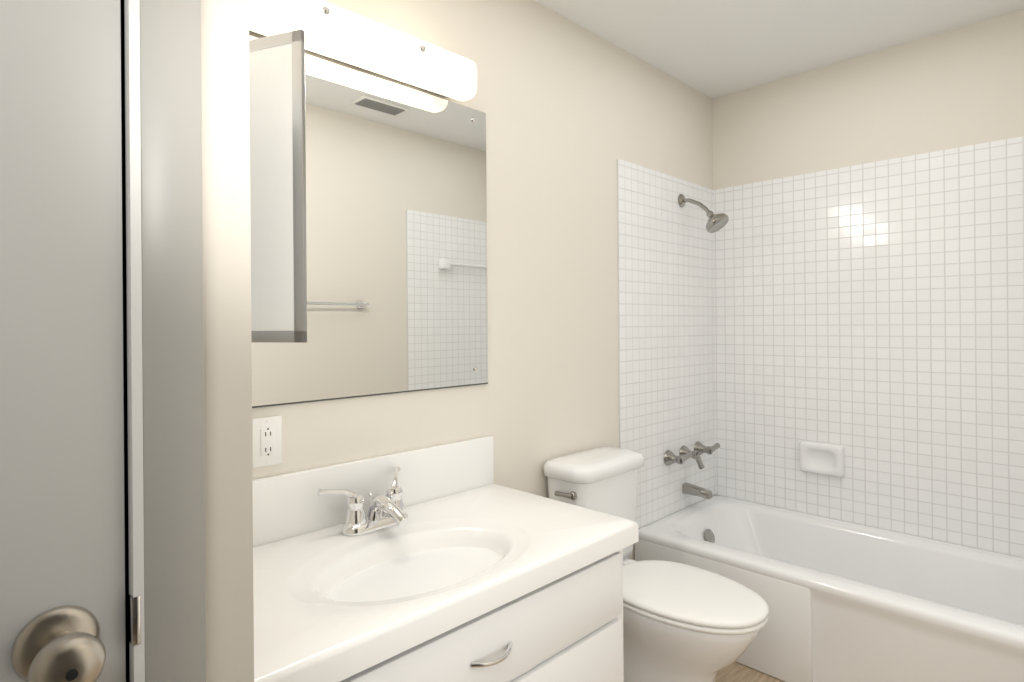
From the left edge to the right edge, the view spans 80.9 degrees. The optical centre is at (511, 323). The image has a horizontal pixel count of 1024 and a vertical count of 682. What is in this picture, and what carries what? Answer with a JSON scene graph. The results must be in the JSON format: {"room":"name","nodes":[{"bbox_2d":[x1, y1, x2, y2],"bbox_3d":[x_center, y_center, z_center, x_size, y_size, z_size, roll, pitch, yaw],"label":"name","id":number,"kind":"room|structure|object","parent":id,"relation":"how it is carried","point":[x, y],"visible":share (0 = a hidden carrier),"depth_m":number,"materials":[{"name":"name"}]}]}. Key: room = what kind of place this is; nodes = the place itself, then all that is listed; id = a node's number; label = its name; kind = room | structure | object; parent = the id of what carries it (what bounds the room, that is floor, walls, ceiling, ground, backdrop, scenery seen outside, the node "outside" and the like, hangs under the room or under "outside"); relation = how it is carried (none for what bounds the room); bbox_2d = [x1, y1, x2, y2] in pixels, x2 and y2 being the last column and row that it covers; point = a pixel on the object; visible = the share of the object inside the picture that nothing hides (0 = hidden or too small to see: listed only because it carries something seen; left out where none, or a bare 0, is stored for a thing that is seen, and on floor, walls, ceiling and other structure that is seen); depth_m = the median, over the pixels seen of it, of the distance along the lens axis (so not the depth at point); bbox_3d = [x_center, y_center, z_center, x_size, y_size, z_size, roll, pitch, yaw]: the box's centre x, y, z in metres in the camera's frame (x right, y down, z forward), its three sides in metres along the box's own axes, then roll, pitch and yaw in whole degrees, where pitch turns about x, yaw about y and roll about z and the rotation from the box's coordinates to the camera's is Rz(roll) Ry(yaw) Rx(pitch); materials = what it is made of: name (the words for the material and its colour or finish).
{"room":"bathroom","nodes":[
{"label":"bathroom","id":0,"kind":"room"},
{"bbox_2d":[121,0,253,681],"bbox_3d":[-0.613,0.065,0.921,0.125,2.440,0.750,0,0,-45],"label":"wall","id":1,"kind":"structure","parent":0,"point":[227,340],"depth_m":0.68,"materials":[{"name":"beige paint"}]},
{"bbox_2d":[0,0,125,681],"bbox_3d":[-0.643,0.266,0.324,0.758,2.014,0.110,0,0,-45],"label":"closet door","id":2,"kind":"structure","parent":1,"relation":"in","point":[62,566],"depth_m":0.57,"materials":[{"name":"grey paint"}]},
{"bbox_2d":[121,0,205,681],"bbox_3d":[-0.690,0.234,0.370,0.911,2.103,0.117,0,0,-45],"label":"door frame","id":3,"kind":"structure","parent":1,"relation":"attached to","point":[165,501],"depth_m":0.62,"materials":[{"name":"white paint"}]},
{"bbox_2d":[129,594,140,645],"bbox_3d":[-0.380,0.297,0.605,0.008,0.048,0.012,0,0,-45],"label":"strike plate","id":4,"kind":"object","parent":3,"relation":"attached to","point":[134,621],"depth_m":0.60,"materials":[{"name":"silver metal"}]},
{"bbox_2d":[249,29,306,342],"bbox_3d":[-0.517,-0.226,1.040,0.183,0.516,0.400,0,0,-45],"label":"medicine cabinet","id":5,"kind":"object","parent":1,"relation":"attached to","point":[278,190],"visible":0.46,"depth_m":1.00,"materials":[{"name":"white metal"}]},
{"bbox_2d":[249,0,712,559],"bbox_3d":[-0.296,0.062,1.839,3.900,2.440,0.100,0,0,-45],"label":"wall","id":6,"kind":"structure","parent":0,"point":[573,110],"depth_m":2.16,"materials":[{"name":"beige paint"}]},
{"bbox_2d":[252,416,281,467],"bbox_3d":[-0.595,0.286,1.460,0.072,0.118,0.010,0,0,-45],"label":"electrical outlet","id":7,"kind":"object","parent":6,"relation":"attached to","point":[266,441],"visible":0.94,"depth_m":1.46,"materials":[{"name":"white plastic"}]},
{"bbox_2d":[249,0,476,100],"bbox_3d":[-0.385,-0.737,1.589,0.710,0.116,0.120,0,0,-45],"label":"sconce","id":8,"kind":"object","parent":6,"relation":"attached to","point":[339,34],"visible":0.85,"depth_m":1.55,"materials":[{"name":"frosted white plastic"},{"name":"metal"}]},
{"bbox_2d":[249,35,487,407],"bbox_3d":[-0.455,-0.246,1.603,1.055,0.891,0.011,0,0,-45],"label":"mirror","id":9,"kind":"object","parent":6,"relation":"attached to","point":[396,225],"visible":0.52,"depth_m":1.70,"materials":[{"name":"clear glass"}]},
{"bbox_2d":[617,159,715,528],"bbox_3d":[0.748,0.096,2.806,0.855,1.574,0.008,0,0,-45],"label":"tile","id":10,"kind":"structure","parent":6,"relation":"attached to","point":[666,326],"depth_m":2.75,"materials":[{"name":"tile"}]},
{"bbox_2d":[664,441,719,498],"bbox_3d":[0.879,0.696,2.834,0.395,0.232,0.132,0,0,-45],"label":"tub faucet","id":11,"kind":"object","parent":10,"relation":"attached to","point":[685,453],"visible":1,"depth_m":2.82,"materials":[{"name":"silver metal"}]},
{"bbox_2d":[678,194,728,232],"bbox_3d":[0.889,-0.519,2.784,0.110,0.201,0.229,0,0,-45],"label":"shower head","id":12,"kind":"object","parent":10,"relation":"attached to","point":[716,222],"visible":1,"depth_m":2.75},
{"bbox_2d":[715,662,783,681],"bbox_3d":[0.710,1.300,0.842,3.900,0.050,2.920,0,0,-45],"label":"floor","id":13,"kind":"structure","parent":0,"point":[735,672],"depth_m":2.17,"materials":[{"name":"wood"}]},
{"bbox_2d":[253,436,638,681],"bbox_3d":[-0.241,0.826,1.401,1.068,0.912,0.587,0,0,-45],"label":"bathroom vanity","id":14,"kind":"object","parent":13,"relation":"on","point":[450,562],"visible":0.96,"depth_m":1.40,"materials":[{"name":"white paint"}]},
{"bbox_2d":[317,466,408,536],"bbox_3d":[-0.344,0.461,1.525,0.273,0.122,0.210,0,0,-45],"label":"sink faucet","id":15,"kind":"object","parent":14,"relation":"on","point":[361,501],"depth_m":1.55,"materials":[{"name":"silver metal"}]},
{"bbox_2d":[543,447,768,681],"bbox_3d":[0.489,0.879,2.017,0.432,0.795,0.741,0,0,-45],"label":"toilet","id":16,"kind":"object","parent":13,"relation":"on","point":[682,622],"visible":0.67,"depth_m":1.88,"materials":[{"name":"white ceramic"}]},
{"bbox_2d":[634,495,1023,681],"bbox_3d":[1.324,1.072,2.305,0.756,0.395,1.514,0,0,-45],"label":"bathtub","id":17,"kind":"object","parent":13,"relation":"on","point":[846,601],"visible":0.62,"depth_m":2.19,"materials":[{"name":"white ceramic"}]},
{"bbox_2d":[534,0,1023,98],"bbox_3d":[0.691,-1.190,0.842,3.900,0.050,2.920,0,0,-45],"label":"ceiling","id":18,"kind":"structure","parent":0,"point":[712,49],"depth_m":2.38,"materials":[{"name":"white paint"}]},
{"bbox_2d":[712,9,1023,495],"bbox_3d":[1.655,0.047,2.574,0.100,2.440,1.620,0,0,-45],"label":"wall","id":19,"kind":"structure","parent":0,"point":[963,86],"depth_m":2.57,"materials":[{"name":"beige paint"}]},
{"bbox_2d":[714,136,1023,557],"bbox_3d":[1.582,0.090,2.571,0.008,1.574,1.520,0,0,-45],"label":"tile","id":20,"kind":"structure","parent":19,"relation":"attached to","point":[869,317],"depth_m":2.56,"materials":[{"name":"tile"}]},
{"bbox_2d":[799,440,844,476],"bbox_3d":[1.402,0.611,2.723,0.035,0.140,0.185,0,0,-45],"label":"soap dish","id":21,"kind":"object","parent":20,"relation":"attached to","point":[823,458],"visible":1,"depth_m":2.72,"materials":[{"name":"white ceramic"}]}
]}

